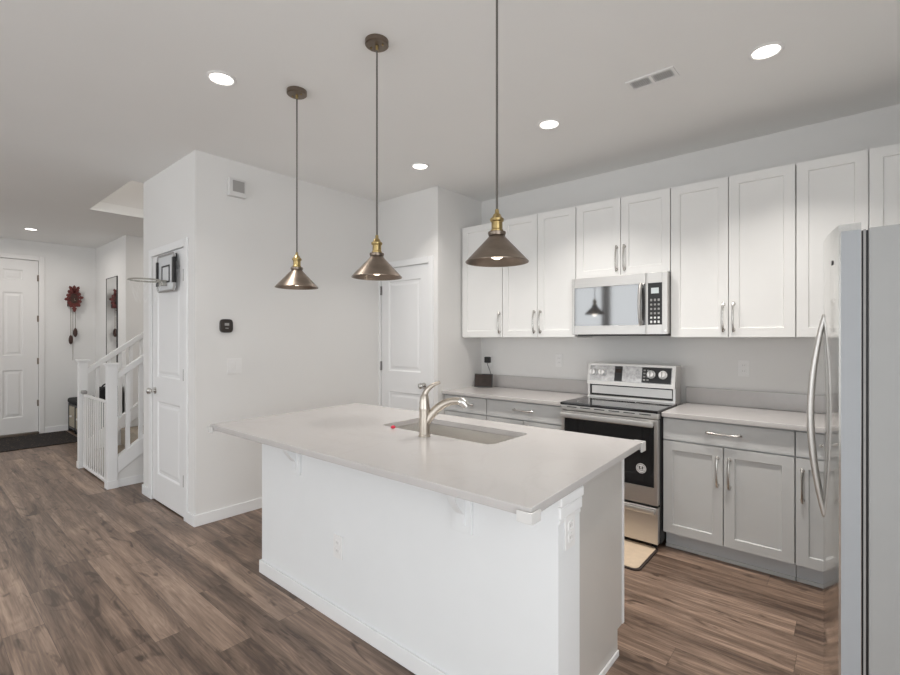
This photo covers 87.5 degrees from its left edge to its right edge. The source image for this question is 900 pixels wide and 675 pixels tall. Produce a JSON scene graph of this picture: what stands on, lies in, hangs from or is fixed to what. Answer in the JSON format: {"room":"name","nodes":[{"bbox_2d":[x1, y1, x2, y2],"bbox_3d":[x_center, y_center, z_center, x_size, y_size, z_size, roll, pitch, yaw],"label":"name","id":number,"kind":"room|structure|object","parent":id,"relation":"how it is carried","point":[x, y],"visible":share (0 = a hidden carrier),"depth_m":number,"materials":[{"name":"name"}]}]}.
{"room":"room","nodes":[
{"label":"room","id":0,"kind":"room"},
{"bbox_2d":[0,238,95,431],"bbox_3d":[-7.395,0.005,5.340,0.120,2.800,5.725,0,0,41],"label":"wall","id":1,"kind":"structure","parent":0,"point":[66,266],"depth_m":7.07,"materials":[{"name":"paint"}]},
{"bbox_2d":[0,253,44,437],"bbox_3d":[-6.333,0.112,6.541,0.169,2.587,1.044,0,0,41],"label":"door","id":2,"kind":"structure","parent":1,"relation":"in","point":[19,318],"depth_m":6.74,"materials":[{"name":"paint"}]},
{"bbox_2d":[45,425,67,432],"bbox_3d":[-7.348,1.363,5.292,0.014,0.085,5.471,0,0,41],"label":"baseboard","id":3,"kind":"structure","parent":1,"relation":"attached to","point":[61,427],"depth_m":7.01,"materials":[{"name":"paint"}]},
{"bbox_2d":[64,285,83,343],"bbox_3d":[-5.707,-0.223,7.123,0.121,1.135,0.234,0,0,41],"label":"cuckoo clock","id":4,"kind":"object","parent":1,"relation":"attached to","point":[72,298],"visible":1,"depth_m":7.09,"materials":[{"name":"brown wood"}]},
{"bbox_2d":[96,235,135,412],"bbox_3d":[-4.948,0.005,6.935,1.520,2.800,0.120,0,0,41],"label":"wall","id":5,"kind":"structure","parent":0,"point":[117,257],"depth_m":6.55,"materials":[{"name":"paint"}]},
{"bbox_2d":[106,276,117,362],"bbox_3d":[-4.890,-0.233,6.795,0.530,1.275,0.016,0,0,41],"label":"wall mirror","id":6,"kind":"object","parent":5,"relation":"attached to","point":[111,283],"visible":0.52,"depth_m":6.76,"materials":[{"name":"grey mirror"}]},
{"bbox_2d":[100,180,142,209],"bbox_3d":[-2.615,-2.745,6.722,0.120,2.500,4.395,0,0,41],"label":"wall","id":7,"kind":"structure","parent":0,"point":[130,194],"depth_m":5.39,"materials":[{"name":"paint"}]},
{"bbox_2d":[136,236,142,402],"bbox_3d":[-3.241,0.005,7.851,0.120,2.800,3.495,0,0,41],"label":"wall","id":8,"kind":"structure","parent":0,"point":[139,240],"depth_m":6.51,"materials":[{"name":"paint"}]},
{"bbox_2d":[143,150,211,514],"bbox_3d":[-2.290,0.005,3.912,1.150,2.800,0.120,0,0,41],"label":"wall","id":9,"kind":"structure","parent":0,"point":[177,201],"depth_m":3.56,"materials":[{"name":"paint"}]},
{"bbox_2d":[146,238,187,521],"bbox_3d":[-2.295,0.323,3.872,0.845,2.165,0.187,0,0,41],"label":"door","id":10,"kind":"structure","parent":9,"relation":"in","point":[170,308],"depth_m":3.83,"materials":[{"name":"paint"}]},
{"bbox_2d":[127,252,176,302],"bbox_3d":[-2.357,-0.474,3.698,0.386,0.397,0.294,0,0,41],"label":"basketball hoop","id":11,"kind":"object","parent":10,"relation":"attached to","point":[165,279],"visible":1,"depth_m":3.75,"materials":[{"name":"plastic"}]},
{"bbox_2d":[142,484,194,525],"bbox_3d":[-2.334,1.363,3.861,1.150,0.085,0.014,0,0,41],"label":"baseboard","id":12,"kind":"structure","parent":9,"relation":"attached to","point":[145,489],"depth_m":3.56,"materials":[{"name":"paint"}]},
{"bbox_2d":[212,155,378,510],"bbox_3d":[-1.317,0.005,4.257,0.120,2.800,1.670,0,0,41],"label":"wall","id":13,"kind":"structure","parent":0,"point":[299,350],"depth_m":4.01,"materials":[{"name":"paint"}]},
{"bbox_2d":[219,319,232,332],"bbox_3d":[-1.739,-0.090,3.653,0.025,0.106,0.098,0,0,41],"label":"thermostat","id":14,"kind":"object","parent":13,"relation":"attached to","point":[225,325],"visible":1,"depth_m":3.64,"materials":[{"name":"grey plastic"}]},
{"bbox_2d":[193,497,261,526],"bbox_3d":[-1.310,1.363,4.162,0.014,0.085,1.804,0,0,41],"label":"baseboard","id":15,"kind":"structure","parent":13,"relation":"attached to","point":[226,512],"depth_m":3.65,"materials":[{"name":"paint"}]},
{"bbox_2d":[227,177,245,198],"bbox_3d":[-1.679,-1.174,3.701,0.052,0.138,0.138,0,0,41],"label":"door chime","id":16,"kind":"object","parent":13,"relation":"attached to","point":[236,188],"visible":1,"depth_m":3.68,"materials":[{"name":"plastic"}]},
{"bbox_2d":[233,180,244,193],"bbox_3d":[-1.658,-1.183,3.688,0.002,0.087,0.093,0,0,41],"label":"grille","id":17,"kind":"object","parent":16,"relation":"attached to","point":[238,185],"depth_m":3.69,"materials":[{"name":"grey plastic"}]},
{"bbox_2d":[0,430,823,674],"bbox_3d":[-2.365,1.455,3.410,10.270,0.100,9.340,0,0,41],"label":"floor","id":18,"kind":"structure","parent":0,"point":[95,579],"depth_m":2.46,"materials":[{"name":"brown wood"}]},
{"bbox_2d":[0,431,76,451],"bbox_3d":[-5.803,1.399,6.192,1.070,0.009,1.350,0,0,41],"label":"rug","id":19,"kind":"object","parent":18,"relation":"on","point":[7,444],"visible":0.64,"depth_m":6.37,"materials":[{"name":"black fabric"}]},
{"bbox_2d":[68,396,94,433],"bbox_3d":[-5.207,1.155,6.818,1.220,0.500,0.354,0,0,41],"label":"storage bench","id":20,"kind":"object","parent":18,"relation":"on","point":[72,405],"visible":0.27,"depth_m":6.93,"materials":[{"name":"black fabric"}]},
{"bbox_2d":[69,405,73,427],"bbox_3d":[-5.514,1.174,7.061,0.357,0.308,0.324,0,0,41],"label":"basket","id":21,"kind":"object","parent":20,"relation":"on","point":[71,407],"depth_m":6.97,"materials":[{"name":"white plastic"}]},
{"bbox_2d":[68,396,94,405],"bbox_3d":[-5.202,0.945,6.823,1.220,0.080,0.340,0,0,41],"label":"seat cushion","id":22,"kind":"object","parent":20,"relation":"on","point":[72,401],"depth_m":6.94,"materials":[{"name":"black fabric"}]},
{"bbox_2d":[75,332,142,489],"bbox_3d":[-2.389,0.017,6.127,1.192,2.776,3.755,0,0,41],"label":"staircase","id":23,"kind":"structure","parent":18,"relation":"on","point":[123,431],"depth_m":4.52,"materials":[{"name":"paint"}]},
{"bbox_2d":[81,390,104,480],"bbox_3d":[-3.581,0.981,4.745,0.966,0.822,0.050,0,0,41],"label":"safety gate","id":24,"kind":"object","parent":23,"relation":"attached to","point":[91,404],"visible":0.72,"depth_m":4.79,"materials":[{"name":"white plastic"}]},
{"bbox_2d":[99,384,122,428],"bbox_3d":[-4.612,1.008,6.367,0.210,0.794,0.265,0,0,41],"label":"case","id":25,"kind":"object","parent":18,"relation":"on","point":[101,389],"visible":0.16,"depth_m":6.23,"materials":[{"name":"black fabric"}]},
{"bbox_2d":[259,444,623,674],"bbox_3d":[-0.180,0.964,2.420,1.979,0.882,0.820,0,0,41],"label":"kitchen island","id":26,"kind":"object","parent":18,"relation":"on","point":[437,583],"visible":0.73,"depth_m":1.94,"materials":[{"name":"paint"}]},
{"bbox_2d":[333,533,342,559],"bbox_3d":[-0.554,1.033,2.319,0.070,0.115,0.009,0,0,41],"label":"wall outlet","id":27,"kind":"object","parent":26,"relation":"attached to","point":[337,540],"visible":1,"depth_m":2.31,"materials":[{"name":"white plastic"}]},
{"bbox_2d":[210,403,642,513],"bbox_3d":[-0.228,0.506,2.451,2.133,0.030,1.150,0,0,41],"label":"island countertop","id":28,"kind":"structure","parent":26,"relation":"on","point":[532,471],"depth_m":2.02,"materials":[{"name":"white stone"}]},
{"bbox_2d":[208,426,214,432],"bbox_3d":[-1.336,0.520,2.665,0.052,0.034,0.052,0,0,41],"label":"guard","id":29,"kind":"object","parent":28,"relation":"attached to","point":[210,429],"visible":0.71,"depth_m":2.64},
{"bbox_2d":[419,381,469,437],"bbox_3d":[-0.030,0.352,2.322,0.255,0.277,0.060,0,0,7],"label":"faucet","id":30,"kind":"object","parent":28,"relation":"on","point":[426,415],"visible":1,"depth_m":2.31,"materials":[{"name":"silver metal"}]},
{"bbox_2d":[395,423,516,443],"bbox_3d":[0.009,0.614,2.520,0.803,0.182,0.378,0,0,41],"label":"sink","id":31,"kind":"object","parent":28,"relation":"in","point":[440,430],"visible":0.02,"depth_m":2.68,"materials":[{"name":"metal"}]},
{"bbox_2d":[516,509,540,525],"bbox_3d":[0.230,0.520,1.375,0.052,0.034,0.052,0,0,41],"label":"guard","id":32,"kind":"object","parent":28,"relation":"attached to","point":[524,517],"visible":1,"depth_m":1.36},
{"bbox_2d":[638,440,645,452],"bbox_3d":[0.892,0.514,2.228,0.052,0.046,0.052,0,0,41],"label":"guard","id":33,"kind":"object","parent":28,"relation":"attached to","point":[643,444],"visible":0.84,"depth_m":2.21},
{"bbox_2d":[564,512,574,550],"bbox_3d":[0.409,0.658,1.599,0.009,0.115,0.072,0,0,41],"label":"wall outlet","id":34,"kind":"object","parent":26,"relation":"attached to","point":[569,524],"visible":1,"depth_m":1.59,"materials":[{"name":"white plastic"}]},
{"bbox_2d":[568,520,572,530],"bbox_3d":[0.411,0.638,1.597,0.004,0.028,0.032,0,0,41],"label":"socket","id":35,"kind":"object","parent":34,"relation":"attached to","point":[570,522],"depth_m":1.59,"materials":[{"name":"grey plastic"}]},
{"bbox_2d":[568,532,572,542],"bbox_3d":[0.411,0.678,1.597,0.004,0.028,0.032,0,0,41],"label":"socket","id":36,"kind":"object","parent":34,"relation":"attached to","point":[570,534],"depth_m":1.59,"materials":[{"name":"grey plastic"}]},
{"bbox_2d":[445,394,487,419],"bbox_3d":[0.314,0.964,4.426,0.475,0.882,0.624,0,0,41],"label":"base cabinet","id":37,"kind":"object","parent":18,"relation":"on","point":[477,409],"visible":0.09,"depth_m":4.17,"materials":[{"name":"paint"}]},
{"bbox_2d":[442,375,587,405],"bbox_3d":[0.590,0.447,4.195,1.230,0.148,0.618,0,0,41],"label":"countertop","id":38,"kind":"structure","parent":37,"relation":"on","point":[548,391],"depth_m":4.20,"materials":[{"name":"white stone"}]},
{"bbox_2d":[474,374,492,386],"bbox_3d":[0.332,0.421,4.627,0.180,0.128,0.072,0,0,15],"label":"smart display","id":39,"kind":"object","parent":38,"relation":"on","point":[480,380],"visible":1,"depth_m":4.61,"materials":[{"name":"black plastic"}]},
{"bbox_2d":[487,399,562,429],"bbox_3d":[0.774,0.964,4.031,0.735,0.882,0.624,0,0,41],"label":"base cabinet","id":40,"kind":"object","parent":18,"relation":"on","point":[505,411],"visible":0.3,"depth_m":3.81,"materials":[{"name":"paint"}]},
{"bbox_2d":[560,362,680,546],"bbox_3d":[1.273,0.806,3.503,0.698,1.197,0.657,0,0,41],"label":"range","id":41,"kind":"object","parent":18,"relation":"on","point":[623,400],"visible":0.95,"depth_m":3.26,"materials":[{"name":"silver metal"}]},
{"bbox_2d":[560,396,676,413],"bbox_3d":[1.233,0.489,3.456,0.698,0.020,0.447,0,0,41],"label":"cooktop","id":42,"kind":"object","parent":41,"relation":"in","point":[613,404],"depth_m":3.41,"materials":[{"name":"black glass"}]},
{"bbox_2d":[624,538,657,570],"bbox_3d":[0.974,1.398,3.205,0.748,0.012,0.405,0,0,41],"label":"floor mat","id":43,"kind":"object","parent":18,"relation":"on","point":[637,555],"visible":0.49,"depth_m":3.02,"materials":[{"name":"beige fabric"}]},
{"bbox_2d":[663,417,795,580],"bbox_3d":[1.862,0.964,3.099,0.709,0.882,0.624,0,0,41],"label":"base cabinet","id":44,"kind":"object","parent":18,"relation":"on","point":[729,490],"visible":0.99,"depth_m":2.86,"materials":[{"name":"paint"}]},
{"bbox_2d":[661,387,822,432],"bbox_3d":[2.334,0.447,2.700,1.949,0.148,0.618,0,0,41],"label":"countertop","id":45,"kind":"structure","parent":44,"relation":"on","point":[788,411],"depth_m":3.12,"materials":[{"name":"white stone"}]},
{"bbox_2d":[796,431,822,587],"bbox_3d":[2.291,0.964,2.732,0.417,0.882,0.624,0,0,41],"label":"base cabinet","id":46,"kind":"object","parent":18,"relation":"on","point":[809,519],"visible":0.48,"depth_m":2.63,"materials":[{"name":"paint"}]},
{"bbox_2d":[807,223,899,674],"bbox_3d":[1.886,0.513,1.682,0.966,1.783,0.911,0,0,41],"label":"refrigerator","id":47,"kind":"object","parent":18,"relation":"on","point":[859,327],"visible":1,"depth_m":1.55,"materials":[{"name":"silver metal"}]},
{"bbox_2d":[379,186,445,413],"bbox_3d":[-0.426,0.005,4.672,0.932,2.800,0.120,0,0,41],"label":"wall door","id":48,"kind":"structure","parent":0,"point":[413,225],"depth_m":4.41,"materials":[{"name":"paint"}]},
{"bbox_2d":[379,255,433,410],"bbox_3d":[-0.433,0.323,4.634,0.800,2.165,0.187,0,0,41],"label":"door","id":49,"kind":"structure","parent":48,"relation":"attached to","point":[406,304],"depth_m":4.59,"materials":[{"name":"paint"}]},
{"bbox_2d":[0,0,899,248],"bbox_3d":[-2.365,-1.445,3.410,10.270,0.100,9.340,0,0,41],"label":"ceiling","id":50,"kind":"structure","parent":0,"point":[97,97],"depth_m":2.59,"materials":[{"name":"paint"}]},
{"bbox_2d":[206,70,236,85],"bbox_3d":[-1.230,-1.391,2.529,0.150,0.008,0.150,0,0,41],"label":"recessed light","id":51,"kind":"object","parent":50,"relation":"in","point":[220,78],"visible":1,"depth_m":2.52,"materials":[{"name":"white plastic"}]},
{"bbox_2d":[275,86,317,289],"bbox_3d":[-0.866,-0.838,2.659,0.237,1.113,0.237,0,0,41],"label":"pendant light","id":52,"kind":"object","parent":50,"relation":"hanging from","point":[296,279],"visible":1,"depth_m":2.64,"materials":[{"name":"brown"}]},
{"bbox_2d":[292,252,301,266],"bbox_3d":[-0.866,-0.439,2.659,0.052,0.085,0.052,0,0,41],"label":"socket","id":53,"kind":"object","parent":52,"relation":"attached to","point":[296,259],"depth_m":2.64,"materials":[{"name":"gold metal"}]},
{"bbox_2d":[351,34,401,280],"bbox_3d":[-0.344,-0.838,2.211,0.237,1.113,0.237,0,0,41],"label":"pendant light","id":54,"kind":"object","parent":50,"relation":"hanging from","point":[376,268],"visible":1,"depth_m":2.19,"materials":[{"name":"brown"}]},
{"bbox_2d":[371,235,381,251],"bbox_3d":[-0.344,-0.439,2.211,0.052,0.085,0.052,0,0,41],"label":"socket","id":55,"kind":"object","parent":54,"relation":"attached to","point":[376,244],"depth_m":2.19,"materials":[{"name":"gold metal"}]},
{"bbox_2d":[411,163,428,169],"bbox_3d":[-0.244,-1.391,3.823,0.150,0.008,0.150,0,0,41],"label":"recessed light","id":56,"kind":"object","parent":50,"relation":"in","point":[419,166],"visible":1,"depth_m":3.82,"materials":[{"name":"white plastic"}]},
{"bbox_2d":[465,0,528,266],"bbox_3d":[0.176,-0.838,1.765,0.237,1.113,0.237,0,0,41],"label":"pendant light","id":57,"kind":"object","parent":50,"relation":"hanging from","point":[496,250],"visible":1,"depth_m":1.75,"materials":[{"name":"brown metal"}]},
{"bbox_2d":[490,209,503,230],"bbox_3d":[0.176,-0.439,1.765,0.052,0.085,0.052,0,0,41],"label":"socket","id":58,"kind":"object","parent":57,"relation":"attached to","point":[496,221],"depth_m":1.75,"materials":[{"name":"gold metal"}]},
{"bbox_2d":[537,119,560,129],"bbox_3d":[0.647,-1.391,3.071,0.150,0.008,0.150,0,0,41],"label":"recessed light","id":59,"kind":"object","parent":50,"relation":"in","point":[547,124],"visible":1,"depth_m":3.07,"materials":[{"name":"white plastic"}]},
{"bbox_2d":[625,66,678,91],"bbox_3d":[1.089,-1.392,2.534,0.245,0.006,0.115,0,0,41],"label":"ceiling vent","id":60,"kind":"object","parent":50,"relation":"in","point":[668,73],"visible":1,"depth_m":2.53,"materials":[{"name":"white plastic"}]},
{"bbox_2d":[748,41,784,60],"bbox_3d":[1.539,-1.391,2.288,0.150,0.008,0.150,0,0,41],"label":"recessed light","id":61,"kind":"object","parent":50,"relation":"in","point":[768,50],"visible":1,"depth_m":2.28,"materials":[{"name":"white plastic"}]},
{"bbox_2d":[446,189,481,389],"bbox_3d":[0.139,0.005,4.707,0.120,2.800,0.669,0,0,41],"label":"wall","id":62,"kind":"structure","parent":0,"point":[463,355],"depth_m":4.53,"materials":[{"name":"paint"}]},
{"bbox_2d":[482,104,899,403],"bbox_3d":[1.843,0.005,3.608,3.898,2.800,0.120,0,0,41],"label":"wall","id":63,"kind":"structure","parent":0,"point":[782,365],"depth_m":3.52,"materials":[{"name":"paint"}]},
{"bbox_2d":[462,222,503,337],"bbox_3d":[0.392,-0.532,4.531,0.470,1.065,0.364,0,0,41],"label":"upper cabinet","id":64,"kind":"object","parent":63,"relation":"attached to","point":[482,287],"visible":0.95,"depth_m":4.44,"materials":[{"name":"paint"}]},
{"bbox_2d":[484,357,490,373],"bbox_3d":[0.389,0.326,4.722,0.057,0.263,0.114,0,0,-22],"label":"power adapter","id":65,"kind":"object","parent":63,"relation":"attached to","point":[487,360],"visible":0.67,"depth_m":4.73,"materials":[{"name":"black plastic"}]},
{"bbox_2d":[486,355,491,366],"bbox_3d":[0.395,0.240,4.764,0.070,0.115,0.009,0,0,41],"label":"wall outlet","id":66,"kind":"object","parent":63,"relation":"attached to","point":[489,364],"visible":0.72,"depth_m":4.76,"materials":[{"name":"white plastic"}]},
{"bbox_2d":[492,375,587,393],"bbox_3d":[0.784,0.432,4.422,1.230,0.118,0.020,0,0,41],"label":"backsplash","id":67,"kind":"structure","parent":63,"relation":"attached to","point":[521,382],"depth_m":4.35,"materials":[{"name":"white stone"}]},
{"bbox_2d":[503,206,592,337],"bbox_3d":[0.843,-0.532,4.146,0.712,1.065,0.364,0,0,41],"label":"upper cabinet","id":68,"kind":"object","parent":63,"relation":"attached to","point":[537,293],"visible":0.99,"depth_m":4.00,"materials":[{"name":"paint"}]},
{"bbox_2d":[556,354,562,366],"bbox_3d":[0.988,0.208,4.256,0.070,0.115,0.009,0,0,41],"label":"wall outlet","id":69,"kind":"object","parent":63,"relation":"attached to","point":[559,357],"visible":1,"depth_m":4.25,"materials":[{"name":"white plastic"}]},
{"bbox_2d":[576,188,670,278],"bbox_3d":[1.387,-0.766,3.679,0.717,0.598,0.364,0,0,41],"label":"upper cabinet","id":70,"kind":"object","parent":63,"relation":"attached to","point":[631,234],"visible":0.92,"depth_m":3.54,"materials":[{"name":"paint"}]},
{"bbox_2d":[572,271,670,335],"bbox_3d":[1.354,-0.238,3.639,0.717,0.450,0.468,0,0,41],"label":"microwave","id":71,"kind":"object","parent":70,"relation":"attached to","point":[630,304],"visible":1,"depth_m":3.48,"materials":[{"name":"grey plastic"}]},
{"bbox_2d":[671,164,796,337],"bbox_3d":[1.932,-0.532,3.212,0.716,1.065,0.364,0,0,41],"label":"upper cabinet","id":72,"kind":"object","parent":63,"relation":"attached to","point":[733,238],"visible":0.98,"depth_m":3.08,"materials":[{"name":"paint"}]},
{"bbox_2d":[738,360,749,376],"bbox_3d":[2.077,0.218,3.322,0.070,0.115,0.009,0,0,41],"label":"wall outlet","id":73,"kind":"object","parent":63,"relation":"attached to","point":[743,365],"visible":1,"depth_m":3.32,"materials":[{"name":"white plastic"}]},
{"bbox_2d":[686,387,822,413],"bbox_3d":[2.529,0.432,2.927,1.949,0.118,0.020,0,0,41],"label":"backsplash","id":74,"kind":"structure","parent":63,"relation":"attached to","point":[726,397],"depth_m":3.27,"materials":[{"name":"white stone"}]},
{"bbox_2d":[796,143,899,337],"bbox_3d":[2.457,-0.532,2.762,0.663,1.065,0.364,0,0,41],"label":"upper cabinet","id":75,"kind":"object","parent":63,"relation":"attached to","point":[863,187],"visible":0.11,"depth_m":2.77,"materials":[{"name":"paint"}]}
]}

